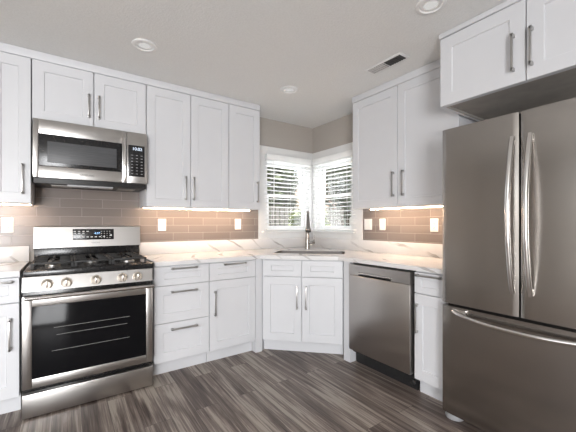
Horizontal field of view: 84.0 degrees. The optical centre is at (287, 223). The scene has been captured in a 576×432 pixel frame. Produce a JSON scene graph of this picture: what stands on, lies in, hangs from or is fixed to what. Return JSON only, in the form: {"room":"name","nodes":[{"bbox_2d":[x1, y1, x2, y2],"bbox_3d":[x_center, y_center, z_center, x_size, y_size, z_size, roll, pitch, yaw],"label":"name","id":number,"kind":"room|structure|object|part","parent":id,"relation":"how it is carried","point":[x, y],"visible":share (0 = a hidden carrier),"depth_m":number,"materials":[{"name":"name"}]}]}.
{"room":"kitchen","nodes":[
{"label":"kitchen","id":0,"kind":"room"},
{"bbox_2d":[29,117,312,264],"bbox_3d":[-1.928,-0.019,2.717,5.640,2.463,0.120,0,0,-35],"label":"wall","id":1,"kind":"structure","parent":0,"point":[277,134],"depth_m":3.95,"materials":[{"name":"paint"}]},
{"bbox_2d":[1,218,13,232],"bbox_3d":[-2.160,0.011,2.462,0.074,0.116,0.009,0,0,-35],"label":"wall outlet","id":2,"kind":"object","parent":1,"relation":"attached to","point":[7,224],"visible":1,"depth_m":2.46,"materials":[{"name":"white plastic"}]},
{"bbox_2d":[0,246,28,262],"bbox_3d":[-2.148,0.236,2.471,0.234,0.121,0.008,0,0,-35],"label":"backsplash","id":3,"kind":"structure","parent":1,"relation":"attached to","point":[12,253],"depth_m":2.48,"materials":[{"name":"stone"}]},
{"bbox_2d":[0,51,34,204],"bbox_3d":[-2.025,-0.664,2.353,0.233,1.047,0.363,0,0,-35],"label":"upper cabinet","id":4,"kind":"object","parent":1,"relation":"attached to","point":[17,186],"depth_m":2.26,"materials":[{"name":"white paint"}]},
{"bbox_3d":[-2.044,-0.144,2.380,0.215,0.008,0.028,0,0,-35],"label":"light strip","id":5,"kind":"part","parent":4,"relation":"part of","materials":[{"name":"white plastic"}]},
{"bbox_3d":[-1.874,-0.318,2.257,0.015,0.215,0.034,0,0,-35],"label":"handle","id":6,"kind":"part","parent":4,"relation":"part of","materials":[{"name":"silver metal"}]},
{"bbox_2d":[32,59,145,133],"bbox_3d":[-1.612,-0.970,2.639,0.763,0.435,0.363,0,0,-35],"label":"upper cabinet","id":7,"kind":"object","parent":1,"relation":"attached to","point":[60,93],"visible":0.94,"depth_m":2.48,"materials":[{"name":"white paint"}]},
{"bbox_3d":[-1.691,-0.971,2.417,0.377,0.433,0.020,0,0,-35],"label":"door","id":8,"kind":"part","parent":7,"relation":"part of","materials":[{"name":"white paint"}]},
{"bbox_3d":[-1.546,-0.915,2.484,0.015,0.180,0.034,0,0,-35],"label":"handle","id":9,"kind":"part","parent":7,"relation":"part of","materials":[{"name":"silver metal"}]},
{"bbox_2d":[33,118,146,191],"bbox_3d":[-1.580,-0.510,2.595,0.747,0.469,0.448,0,0,-35],"label":"microwave","id":10,"kind":"object","parent":7,"relation":"attached to","point":[65,155],"visible":1,"depth_m":2.43,"materials":[{"name":"silver metal"}]},
{"bbox_3d":[-1.300,-0.508,2.548,0.019,0.348,0.051,0,0,-35],"label":"handle","id":11,"kind":"part","parent":10,"relation":"part of","materials":[{"name":"metal"}]},
{"bbox_3d":[-1.240,-0.512,2.619,0.123,0.254,0.004,0,0,-35],"label":"keypad panel","id":12,"kind":"part","parent":10,"relation":"part of","materials":[{"name":"black plastic"}]},
{"bbox_3d":[-1.490,-0.915,2.523,0.015,0.180,0.034,0,0,-35],"label":"handle","id":13,"kind":"part","parent":7,"relation":"part of","materials":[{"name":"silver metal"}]},
{"bbox_3d":[-1.376,-0.971,2.635,0.377,0.433,0.020,0,0,-35],"label":"door","id":14,"kind":"part","parent":7,"relation":"part of","materials":[{"name":"white paint"}]},
{"bbox_2d":[0,185,257,250],"bbox_3d":[-1.300,-0.067,3.071,2.311,0.560,0.012,0,0,-35],"label":"backsplash","id":15,"kind":"structure","parent":1,"relation":"attached to","point":[53,206],"depth_m":2.89,"materials":[{"name":"tile"}]},
{"bbox_2d":[158,219,165,230],"bbox_3d":[-1.224,0.011,3.111,0.074,0.116,0.009,0,0,-35],"label":"wall outlet","id":16,"kind":"object","parent":1,"relation":"attached to","point":[161,222],"visible":1,"depth_m":3.11,"materials":[{"name":"white plastic"}]},
{"bbox_2d":[140,85,228,208],"bbox_3d":[-0.983,-0.668,3.075,0.758,1.039,0.363,0,0,-35],"label":"upper cabinet","id":17,"kind":"object","parent":1,"relation":"attached to","point":[188,136],"visible":0.98,"depth_m":2.93,"materials":[{"name":"white paint"}]},
{"bbox_2d":[0,42,259,110],"bbox_3d":[-1.173,-1.220,2.779,2.120,0.059,0.038,0,0,-35],"label":"trim","id":18,"kind":"structure","parent":17,"relation":"attached to","point":[7,48],"depth_m":2.60,"materials":[{"name":"white paint"}]},
{"bbox_3d":[-1.060,-0.668,2.854,0.377,1.039,0.020,0,0,-35],"label":"door","id":19,"kind":"part","parent":17,"relation":"part of","materials":[{"name":"white paint"}]},
{"bbox_2d":[143,207,249,210],"bbox_3d":[-0.864,-0.144,3.199,1.082,0.008,0.028,0,0,-35],"label":"light strip","id":20,"kind":"object","parent":17,"relation":"attached to","point":[143,207],"visible":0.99,"depth_m":3.17,"materials":[{"name":"white plastic"}]},
{"bbox_2d":[153,208,245,210],"bbox_3d":[-0.864,-0.142,3.199,1.076,0.004,0.014,0,0,-35],"label":"diffuser","id":21,"kind":"object","parent":17,"relation":"attached to","point":[153,208],"depth_m":3.17,"materials":[{"name":"white plastic"}]},
{"bbox_3d":[-0.747,-0.668,3.071,0.374,1.039,0.020,0,0,-35],"label":"door","id":22,"kind":"part","parent":17,"relation":"part of","materials":[{"name":"white paint"}]},
{"bbox_2d":[139,237,311,254],"bbox_3d":[-0.538,0.236,3.587,2.082,0.121,0.008,0,0,-35],"label":"backsplash","id":23,"kind":"structure","parent":1,"relation":"attached to","point":[145,248],"depth_m":3.42,"materials":[{"name":"stone"}]},
{"bbox_2d":[235,219,240,228],"bbox_3d":[-0.558,0.005,3.574,0.074,0.116,0.009,0,0,-35],"label":"wall outlet","id":24,"kind":"object","parent":1,"relation":"attached to","point":[237,221],"visible":1,"depth_m":3.57,"materials":[{"name":"white plastic"}]},
{"bbox_2d":[223,104,259,209],"bbox_3d":[-0.524,-0.668,3.393,0.350,1.039,0.363,0,0,-35],"label":"upper cabinet","id":25,"kind":"object","parent":1,"relation":"attached to","point":[244,123],"visible":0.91,"depth_m":3.28,"materials":[{"name":"white paint"}]},
{"bbox_2d":[258,145,312,238],"bbox_3d":[-0.027,-0.371,3.990,0.825,1.092,0.185,0,0,-35],"label":"window","id":26,"kind":"structure","parent":1,"relation":"in","point":[263,212],"depth_m":3.94,"materials":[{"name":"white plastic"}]},
{"bbox_3d":[-0.049,-0.535,4.056,0.573,0.405,0.030,0,0,-35],"label":"sash","id":27,"kind":"part","parent":26,"relation":"part of","materials":[{"name":"white plastic"}]},
{"bbox_3d":[-0.029,-0.150,4.028,0.573,0.424,0.030,0,0,-35],"label":"sash","id":28,"kind":"part","parent":26,"relation":"part of","materials":[{"name":"white plastic"}]},
{"bbox_3d":[-0.039,-0.346,4.042,0.633,0.860,0.085,0,0,-35],"label":"frame","id":29,"kind":"part","parent":26,"relation":"part of","materials":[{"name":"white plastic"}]},
{"bbox_2d":[265,154,310,229],"bbox_3d":[0.016,-0.370,3.925,0.662,0.895,0.066,0,0,-35],"label":"window blind","id":30,"kind":"object","parent":26,"relation":"attached to","point":[272,158],"visible":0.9,"depth_m":3.89,"materials":[{"name":"white plastic"}]},
{"bbox_3d":[-0.187,-0.344,3.788,0.002,0.813,0.055,0,0,-35],"label":"ladder cord","id":31,"kind":"part","parent":30,"relation":"part of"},
{"bbox_3d":[0.014,0.069,3.928,0.656,0.017,0.048,0,0,-35],"label":"rail","id":32,"kind":"part","parent":30,"relation":"part of","materials":[{"name":"white plastic"}]},
{"bbox_3d":[0.015,-0.344,3.928,0.002,0.813,0.055,0,0,-35],"label":"ladder cord","id":33,"kind":"part","parent":30,"relation":"part of","materials":[{"name":"white fabric"}]},
{"bbox_2d":[0,340,485,431],"bbox_3d":[-0.198,1.263,0.223,5.640,0.100,6.190,0,0,-35],"label":"floor","id":34,"kind":"structure","parent":0,"point":[267,390],"depth_m":2.16,"materials":[{"name":"brown wood"}]},
{"bbox_2d":[0,273,22,414],"bbox_3d":[-1.968,0.772,2.210,0.230,0.882,0.662,0,0,-35],"label":"base cabinet","id":35,"kind":"object","parent":34,"relation":"on","point":[11,294],"visible":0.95,"depth_m":2.01,"materials":[{"name":"white paint"}]},
{"bbox_3d":[-1.733,0.693,1.992,0.015,0.200,0.034,0,0,-35],"label":"handle","id":36,"kind":"part","parent":35,"relation":"part of","materials":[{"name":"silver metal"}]},
{"bbox_3d":[-1.805,0.419,1.974,0.228,0.155,0.020,0,0,-35],"label":"drawer","id":37,"kind":"part","parent":35,"relation":"part of","materials":[{"name":"white paint"}]},
{"bbox_3d":[-1.805,0.800,1.974,0.228,0.595,0.020,0,0,-35],"label":"door","id":38,"kind":"part","parent":35,"relation":"part of","materials":[{"name":"white paint"}]},
{"bbox_2d":[0,246,28,276],"bbox_3d":[-1.971,0.252,2.215,0.234,0.154,0.649,0,0,-35],"label":"countertop","id":39,"kind":"structure","parent":35,"relation":"on","point":[14,260],"depth_m":2.45,"materials":[{"name":"stone"}]},
{"bbox_2d":[22,226,153,419],"bbox_3d":[-1.491,0.617,2.445,0.781,1.192,0.774,0,0,-35],"label":"gas range","id":40,"kind":"object","parent":34,"relation":"on","point":[87,299],"visible":1,"depth_m":2.19,"materials":[{"name":"silver metal"}]},
{"bbox_3d":[-1.520,0.381,2.017,0.062,0.062,0.045,0,0,-35],"label":"knob","id":41,"kind":"part","parent":40,"relation":"part of","materials":[{"name":"metal"}]},
{"bbox_3d":[-1.641,0.287,2.234,0.090,0.014,0.090,0,0,-35],"label":"burner","id":42,"kind":"part","parent":40,"relation":"part of","materials":[{"name":"metal"}]},
{"bbox_3d":[-1.437,0.381,2.075,0.062,0.062,0.045,0,0,-35],"label":"knob","id":43,"kind":"part","parent":40,"relation":"part of","materials":[{"name":"metal"}]},
{"bbox_3d":[-1.332,0.738,2.192,0.754,0.574,0.049,0,0,-35],"label":"oven door","id":44,"kind":"part","parent":40,"relation":"part of","materials":[{"name":"black glass"}]},
{"bbox_3d":[-1.332,1.131,2.192,0.754,0.144,0.049,0,0,-35],"label":"drawer","id":45,"kind":"part","parent":40,"relation":"part of","materials":[{"name":"silver metal"}]},
{"bbox_2d":[23,256,153,276],"bbox_3d":[-1.518,0.312,2.474,0.763,0.038,0.686,0,0,-35],"label":"cooktop","id":46,"kind":"object","parent":40,"relation":"in","point":[78,269],"depth_m":2.22,"materials":[{"name":"black metal"}]},
{"bbox_3d":[-1.296,0.459,2.149,0.733,0.031,0.067,0,0,-35],"label":"handle","id":47,"kind":"part","parent":40,"relation":"part of","materials":[{"name":"metal"}]},
{"bbox_3d":[-1.655,0.089,2.728,0.300,0.090,0.002,0,-5,-35],"label":"control panel","id":48,"kind":"part","parent":40,"relation":"part of","materials":[{"name":"black ceramic"}]},
{"bbox_3d":[-1.302,0.381,2.169,0.062,0.062,0.045,0,0,-35],"label":"knob","id":49,"kind":"part","parent":40,"relation":"part of","materials":[{"name":"metal"}]},
{"bbox_3d":[-1.169,0.381,2.260,0.062,0.062,0.045,0,0,-35],"label":"knob","id":50,"kind":"part","parent":40,"relation":"part of","materials":[{"name":"metal"}]},
{"bbox_3d":[-1.087,0.381,2.317,0.062,0.062,0.045,0,0,-35],"label":"knob","id":51,"kind":"part","parent":40,"relation":"part of","materials":[{"name":"metal"}]},
{"bbox_2d":[151,263,208,375],"bbox_3d":[-1.030,0.772,2.861,0.449,0.882,0.662,0,0,-35],"label":"base cabinet","id":52,"kind":"object","parent":34,"relation":"on","point":[180,292],"visible":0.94,"depth_m":2.61,"materials":[{"name":"white paint"}]},
{"bbox_3d":[-0.866,0.946,2.626,0.445,0.304,0.020,0,0,-35],"label":"drawer","id":53,"kind":"part","parent":52,"relation":"part of","materials":[{"name":"white paint"}]},
{"bbox_3d":[-0.866,0.643,2.626,0.445,0.293,0.020,0,0,-35],"label":"drawer","id":54,"kind":"part","parent":52,"relation":"part of","materials":[{"name":"white paint"}]},
{"bbox_3d":[-0.866,0.417,2.626,0.445,0.151,0.020,0,0,-35],"label":"drawer","id":55,"kind":"part","parent":52,"relation":"part of","materials":[{"name":"white paint"}]},
{"bbox_3d":[-0.842,0.844,2.609,0.215,0.015,0.034,0,0,-35],"label":"handle","id":56,"kind":"part","parent":52,"relation":"part of","materials":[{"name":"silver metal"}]},
{"bbox_3d":[-0.842,0.546,2.609,0.215,0.015,0.034,0,0,-35],"label":"handle","id":57,"kind":"part","parent":52,"relation":"part of","materials":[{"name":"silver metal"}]},
{"bbox_3d":[-0.842,0.360,2.609,0.215,0.015,0.034,0,0,-35],"label":"handle","id":58,"kind":"part","parent":52,"relation":"part of","materials":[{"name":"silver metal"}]},
{"bbox_2d":[139,237,442,273],"bbox_3d":[0.073,0.252,2.722,2.100,0.154,2.145,0,0,-35],"label":"countertop","id":59,"kind":"structure","parent":52,"relation":"on","point":[423,257],"depth_m":3.07,"materials":[{"name":"stone"}]},
{"bbox_2d":[305,211,314,248],"bbox_3d":[0.252,0.072,3.634,0.118,0.447,0.274,0,0,2],"label":"faucet","id":60,"kind":"object","parent":59,"relation":"on","point":[308,241],"visible":0.98,"depth_m":3.63,"materials":[{"name":"silver metal"}]},
{"bbox_2d":[275,250,344,253],"bbox_3d":[0.231,0.409,3.356,0.717,0.220,0.347,0,0,10],"label":"sink","id":61,"kind":"object","parent":59,"relation":"in","point":[282,251],"visible":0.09,"depth_m":3.51,"materials":[{"name":"metal"}]},
{"bbox_2d":[206,259,254,361],"bbox_3d":[-0.658,0.772,3.119,0.449,0.882,0.662,0,0,-35],"label":"base cabinet","id":62,"kind":"object","parent":34,"relation":"on","point":[231,283],"visible":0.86,"depth_m":2.88,"materials":[{"name":"white paint"}]},
{"bbox_3d":[-0.627,0.688,2.758,0.015,0.215,0.034,0,0,-35],"label":"handle","id":63,"kind":"part","parent":62,"relation":"part of","materials":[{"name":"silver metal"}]},
{"bbox_3d":[-0.494,0.417,2.883,0.447,0.151,0.020,0,0,-35],"label":"drawer","id":64,"kind":"part","parent":62,"relation":"part of","materials":[{"name":"white paint"}]},
{"bbox_3d":[-0.494,0.797,2.883,0.447,0.601,0.020,0,0,-35],"label":"door","id":65,"kind":"part","parent":62,"relation":"part of","materials":[{"name":"white paint"}]},
{"bbox_3d":[-0.470,0.358,2.868,0.215,0.015,0.034,0,0,-35],"label":"handle","id":66,"kind":"part","parent":62,"relation":"part of","materials":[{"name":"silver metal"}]},
{"bbox_2d":[252,259,263,352],"bbox_3d":[-0.267,0.772,3.074,0.137,0.882,0.070,0,0,-35],"label":"post","id":67,"kind":"object","parent":34,"relation":"on","point":[258,344],"visible":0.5,"depth_m":3.03,"materials":[{"name":"white paint"}]},
{"bbox_2d":[263,259,343,353],"bbox_3d":[0.156,0.772,3.122,0.761,0.882,0.384,0,0,10],"label":"base cabinet","id":68,"kind":"object","parent":34,"relation":"on","point":[303,300],"visible":0.95,"depth_m":2.98,"materials":[{"name":"white paint"}]},
{"bbox_3d":[-0.054,0.416,3.009,0.364,0.149,0.020,0,0,10],"label":"false drawer","id":69,"kind":"part","parent":68,"relation":"part of","materials":[{"name":"white paint"}]},
{"bbox_3d":[-0.054,0.797,3.009,0.364,0.601,0.020,0,0,10],"label":"door","id":70,"kind":"part","parent":68,"relation":"part of","materials":[{"name":"white paint"}]},
{"bbox_3d":[0.165,0.683,2.942,0.015,0.215,0.034,0,0,10],"label":"handle","id":71,"kind":"part","parent":68,"relation":"part of","materials":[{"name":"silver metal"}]},
{"bbox_3d":[0.314,0.416,2.943,0.368,0.149,0.020,0,0,10],"label":"false drawer","id":72,"kind":"part","parent":68,"relation":"part of","materials":[{"name":"white paint"}]},
{"bbox_3d":[0.314,0.797,2.943,0.368,0.601,0.020,0,0,10],"label":"door","id":73,"kind":"part","parent":68,"relation":"part of","materials":[{"name":"white paint"}]},
{"bbox_2d":[344,261,355,361],"bbox_3d":[0.530,0.772,2.878,0.072,0.882,0.150,0,0,-35],"label":"post","id":74,"kind":"object","parent":34,"relation":"on","point":[349,354],"visible":0.5,"depth_m":2.83,"materials":[{"name":"white paint"}]},
{"bbox_2d":[349,262,418,389],"bbox_3d":[0.951,0.774,2.700,0.627,0.878,0.606,0,0,-35],"label":"dishwasher","id":75,"kind":"object","parent":34,"relation":"on","point":[381,298],"visible":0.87,"depth_m":2.49,"materials":[{"name":"silver metal"}]},
{"bbox_3d":[0.681,0.414,2.552,0.014,0.014,0.324,0,0,-35],"label":"handle","id":76,"kind":"part","parent":75,"relation":"part of","materials":[{"name":"metal"}]},
{"bbox_2d":[414,271,446,401],"bbox_3d":[1.208,0.772,2.349,0.662,0.882,0.233,0,0,-35],"label":"base cabinet","id":77,"kind":"object","parent":34,"relation":"on","point":[428,306],"visible":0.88,"depth_m":2.19,"materials":[{"name":"white paint"}]},
{"bbox_3d":[0.899,0.663,2.243,0.034,0.205,0.015,0,0,-35],"label":"handle","id":78,"kind":"part","parent":77,"relation":"part of","materials":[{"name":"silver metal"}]},
{"bbox_3d":[0.949,0.360,2.171,0.034,0.015,0.190,0,0,-35],"label":"handle","id":79,"kind":"part","parent":77,"relation":"part of","materials":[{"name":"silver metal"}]},
{"bbox_3d":[0.972,0.414,2.185,0.020,0.145,0.231,0,0,-35],"label":"drawer","id":80,"kind":"part","parent":77,"relation":"part of","materials":[{"name":"white paint"}]},
{"bbox_2d":[443,97,575,431],"bbox_3d":[1.459,0.313,1.847,0.766,1.800,0.850,0,0,-35],"label":"refrigerator","id":81,"kind":"object","parent":34,"relation":"on","point":[509,180],"visible":1,"depth_m":1.69,"materials":[{"name":"grey metal"}]},
{"bbox_3d":[1.113,-0.048,1.865,0.060,1.078,0.415,0,0,-35],"label":"door","id":82,"kind":"part","parent":81,"relation":"part of","materials":[{"name":"metal"}]},
{"bbox_3d":[1.233,0.840,1.690,0.062,0.666,0.840,0,0,-35],"label":"freezer drawer","id":83,"kind":"part","parent":81,"relation":"part of","materials":[{"name":"metal"}]},
{"bbox_3d":[1.162,-0.046,1.677,0.086,0.835,0.025,0,0,-35],"label":"handle","id":84,"kind":"part","parent":81,"relation":"part of","materials":[{"name":"metal"}]},
{"bbox_3d":[1.182,0.542,1.655,0.090,0.054,0.692,0,0,-35],"label":"handle","id":85,"kind":"part","parent":81,"relation":"part of","materials":[{"name":"metal"}]},
{"bbox_3d":[1.208,-0.046,1.612,0.086,0.835,0.025,0,0,-35],"label":"handle","id":86,"kind":"part","parent":81,"relation":"part of","materials":[{"name":"metal"}]},
{"bbox_3d":[1.355,-0.048,1.516,0.060,1.078,0.415,0,0,-35],"label":"door","id":87,"kind":"part","parent":81,"relation":"part of","materials":[{"name":"metal"}]},
{"bbox_2d":[0,0,506,128],"bbox_3d":[-0.198,-1.300,0.223,5.640,0.100,6.190,0,0,-35],"label":"ceiling","id":88,"kind":"structure","parent":0,"point":[243,50],"depth_m":2.18,"materials":[{"name":"paint"}]},
{"bbox_2d":[131,38,156,51],"bbox_3d":[-1.004,-1.245,2.240,0.166,0.010,0.166,0,0,-35],"label":"recessed light","id":89,"kind":"object","parent":88,"relation":"in","point":[145,45],"visible":1,"depth_m":2.23,"materials":[{"name":"white plastic"}]},
{"bbox_2d":[280,86,297,93],"bbox_3d":[0.010,-1.245,2.981,0.166,0.010,0.166,0,0,-35],"label":"recessed light","id":90,"kind":"object","parent":88,"relation":"in","point":[286,89],"visible":1,"depth_m":2.97,"materials":[{"name":"white plastic"}]},
{"bbox_2d":[365,52,408,73],"bbox_3d":[0.767,-1.244,2.499,0.116,0.011,0.340,0,0,-35],"label":"ceiling vent","id":91,"kind":"object","parent":88,"relation":"in","point":[398,57],"visible":1,"depth_m":2.48,"materials":[{"name":"white metal"}]},
{"bbox_2d":[384,55,404,65],"bbox_3d":[0.811,-1.243,2.435,0.080,0.001,0.145,0,0,-35],"label":"grille","id":92,"kind":"object","parent":91,"relation":"attached to","point":[395,59],"depth_m":2.43,"materials":[{"name":"black metal"}]},
{"bbox_2d":[415,0,446,14],"bbox_3d":[0.814,-1.245,1.825,0.166,0.010,0.166,0,0,-35],"label":"recessed light","id":93,"kind":"object","parent":88,"relation":"in","point":[424,7],"visible":1,"depth_m":1.83,"materials":[{"name":"white plastic"}]},
{"bbox_2d":[313,113,352,238],"bbox_3d":[2.070,-0.019,1.796,0.120,2.463,5.950,0,0,-35],"label":"wall","id":94,"kind":"structure","parent":0,"point":[338,132],"depth_m":3.88,"materials":[{"name":"paint"}]},
{"bbox_2d":[312,142,362,239],"bbox_3d":[0.599,-0.371,3.851,0.185,1.092,0.854,0,0,-35],"label":"window","id":95,"kind":"structure","parent":94,"relation":"in","point":[358,218],"depth_m":3.91,"materials":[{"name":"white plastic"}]},
{"bbox_2d":[312,149,355,230],"bbox_3d":[0.533,-0.370,3.813,0.063,0.895,0.717,0,0,-35],"label":"window blind","id":96,"kind":"object","parent":95,"relation":"attached to","point":[346,155],"visible":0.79,"depth_m":3.79,"materials":[{"name":"white plastic"}]},
{"bbox_3d":[0.534,-0.344,3.814,0.054,0.813,0.003,0,0,-35],"label":"ladder cord","id":97,"kind":"part","parent":96,"relation":"part of","materials":[{"name":"white fabric"}]},
{"bbox_3d":[0.535,0.069,3.814,0.048,0.017,0.711,0,0,-35],"label":"rail","id":98,"kind":"part","parent":96,"relation":"part of","materials":[{"name":"white plastic"}]},
{"bbox_3d":[0.656,-0.490,3.584,0.003,0.505,0.003,0,0,-12],"label":"lift cord","id":99,"kind":"part","parent":96,"relation":"part of","materials":[{"name":"white fabric"}]},
{"bbox_3d":[0.608,-0.346,3.925,0.085,0.860,0.633,0,0,-35],"label":"frame","id":100,"kind":"part","parent":95,"relation":"part of","materials":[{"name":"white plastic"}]},
{"bbox_3d":[0.594,-0.150,3.915,0.030,0.424,0.573,0,0,-35],"label":"sash","id":101,"kind":"part","parent":95,"relation":"part of","materials":[{"name":"white plastic"}]},
{"bbox_3d":[0.623,-0.535,3.935,0.030,0.405,0.573,0,0,-35],"label":"sash","id":102,"kind":"part","parent":95,"relation":"part of","materials":[{"name":"white plastic"}]},
{"bbox_2d":[364,219,371,229],"bbox_3d":[0.854,0.007,3.414,0.010,0.116,0.104,0,0,-35],"label":"light switch","id":103,"kind":"object","parent":94,"relation":"attached to","point":[367,222],"visible":1,"depth_m":3.41,"materials":[{"name":"white plastic"}]},
{"bbox_2d":[313,237,442,257],"bbox_3d":[0.930,0.236,3.306,0.008,0.121,2.127,0,0,-35],"label":"backsplash","id":104,"kind":"structure","parent":94,"relation":"attached to","point":[402,248],"depth_m":3.22,"materials":[{"name":"stone"}]},
{"bbox_2d":[379,219,385,229],"bbox_3d":[0.961,0.007,3.260,0.010,0.116,0.074,0,0,-35],"label":"light switch","id":105,"kind":"object","parent":94,"relation":"attached to","point":[382,222],"visible":1,"depth_m":3.25,"materials":[{"name":"white plastic"}]},
{"bbox_2d":[363,207,442,243],"bbox_3d":[1.186,0.013,2.955,0.012,0.400,1.283,0,0,-35],"label":"backsplash","id":106,"kind":"structure","parent":94,"relation":"attached to","point":[412,225],"depth_m":3.03,"materials":[{"name":"tile"}]},
{"bbox_2d":[353,68,477,209],"bbox_3d":[1.059,-0.664,2.826,0.363,1.047,1.043,0,0,-35],"label":"upper cabinet","id":107,"kind":"object","parent":94,"relation":"attached to","point":[398,130],"depth_m":2.70,"materials":[{"name":"white paint"}]},
{"bbox_3d":[0.796,-0.668,2.963,0.020,1.039,0.516,0,0,-35],"label":"door","id":108,"kind":"part","parent":107,"relation":"part of","materials":[{"name":"white paint"}]},
{"bbox_3d":[0.902,-0.343,2.763,0.034,0.215,0.015,0,0,-35],"label":"handle","id":109,"kind":"part","parent":107,"relation":"part of","materials":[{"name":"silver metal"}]},
{"bbox_2d":[352,59,439,103],"bbox_3d":[0.948,-1.220,2.749,0.038,0.059,1.045,0,0,-35],"label":"trim","id":110,"kind":"structure","parent":107,"relation":"attached to","point":[434,65],"depth_m":2.73,"materials":[{"name":"white paint"}]},
{"bbox_3d":[0.959,-0.343,2.680,0.034,0.215,0.015,0,0,-35],"label":"handle","id":111,"kind":"part","parent":107,"relation":"part of","materials":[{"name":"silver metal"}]},
{"bbox_3d":[1.104,-0.144,2.820,0.028,0.008,0.965,0,0,-35],"label":"light strip","id":112,"kind":"part","parent":107,"relation":"part of","materials":[{"name":"white plastic"}]},
{"bbox_3d":[1.095,-0.668,2.533,0.020,1.039,0.519,0,0,-35],"label":"door","id":113,"kind":"part","parent":107,"relation":"part of","materials":[{"name":"white paint"}]},
{"bbox_2d":[430,219,437,231],"bbox_3d":[1.279,0.013,2.801,0.009,0.116,0.074,0,0,-35],"label":"wall outlet","id":114,"kind":"object","parent":94,"relation":"attached to","point":[433,222],"visible":1,"depth_m":2.80,"materials":[{"name":"white plastic"}]},
{"bbox_2d":[440,0,575,121],"bbox_3d":[1.524,-0.995,1.893,0.662,0.445,0.962,0,0,-35],"label":"upper cabinet","id":115,"kind":"object","parent":94,"relation":"attached to","point":[520,57],"visible":0.98,"depth_m":1.84,"materials":[{"name":"white paint"}]},
{"bbox_2d":[439,0,521,39],"bbox_3d":[1.288,-1.234,1.732,0.038,0.031,0.966,0,0,-35],"label":"trim","id":116,"kind":"structure","parent":115,"relation":"attached to","point":[507,3],"depth_m":1.91,"materials":[{"name":"white paint"}]},
{"bbox_3d":[1.151,-0.993,1.927,0.020,0.442,0.477,0,0,-35],"label":"door","id":117,"kind":"part","parent":115,"relation":"part of","materials":[{"name":"white paint"}]},
{"bbox_3d":[1.547,-0.782,1.909,0.569,0.019,0.924,0,0,-35],"label":"underside panel","id":118,"kind":"part","parent":115,"relation":"part of","materials":[{"name":"white wood"}]},
{"bbox_3d":[1.234,-0.941,1.760,0.034,0.205,0.015,0,0,-35],"label":"handle","id":119,"kind":"part","parent":115,"relation":"part of","materials":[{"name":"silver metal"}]},
{"bbox_3d":[1.283,-0.941,1.690,0.034,0.205,0.015,0,0,-35],"label":"handle","id":120,"kind":"part","parent":115,"relation":"part of","materials":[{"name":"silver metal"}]},
{"bbox_3d":[1.426,-0.993,1.531,0.020,0.442,0.475,0,0,-35],"label":"door","id":121,"kind":"part","parent":115,"relation":"part of","materials":[{"name":"white paint"}]},
{"label":"outside","id":122,"kind":"structure","parent":0,"visible":0},
{"bbox_3d":[0.696,1.613,14.199,40.000,0.100,44.000,0,0,-35],"label":"lawn","id":123,"kind":"structure","parent":122,"visible":0},
{"bbox_2d":[267,167,298,230],"bbox_3d":[-0.519,-0.766,11.596,2.139,4.678,2.252,0,0,13],"label":"tree","id":124,"kind":"object","parent":123,"relation":"on","point":[283,169],"visible":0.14,"depth_m":11.02,"materials":[{"name":"green plant"}]},
{"bbox_2d":[269,206,343,230],"bbox_3d":[-0.561,0.523,8.726,5.695,2.020,0.062,0,0,-35],"label":"fence","id":125,"kind":"object","parent":123,"relation":"on","point":[337,212],"visible":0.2,"depth_m":9.12,"materials":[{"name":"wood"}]},
{"bbox_2d":[288,210,330,230],"bbox_3d":[0.580,0.520,8.399,1.217,2.103,1.253,0,0,-35],"label":"shrub","id":126,"kind":"object","parent":123,"relation":"on","point":[299,212],"visible":0.12,"depth_m":8.22,"materials":[{"name":"green plant"}]},
{"bbox_2d":[288,185,350,230],"bbox_3d":[4.190,-0.437,18.813,10.600,4.000,6.800,0,0,10],"label":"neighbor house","id":127,"kind":"structure","parent":123,"relation":"on","point":[298,194],"depth_m":16.25,"materials":[{"name":"white"}]},
{"bbox_2d":[325,164,350,225],"bbox_3d":[2.192,-1.066,11.861,2.664,5.266,2.570,0,0,-35],"label":"tree","id":128,"kind":"object","parent":123,"relation":"on","point":[347,217],"visible":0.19,"depth_m":11.28,"materials":[{"name":"green plant"}]}
]}

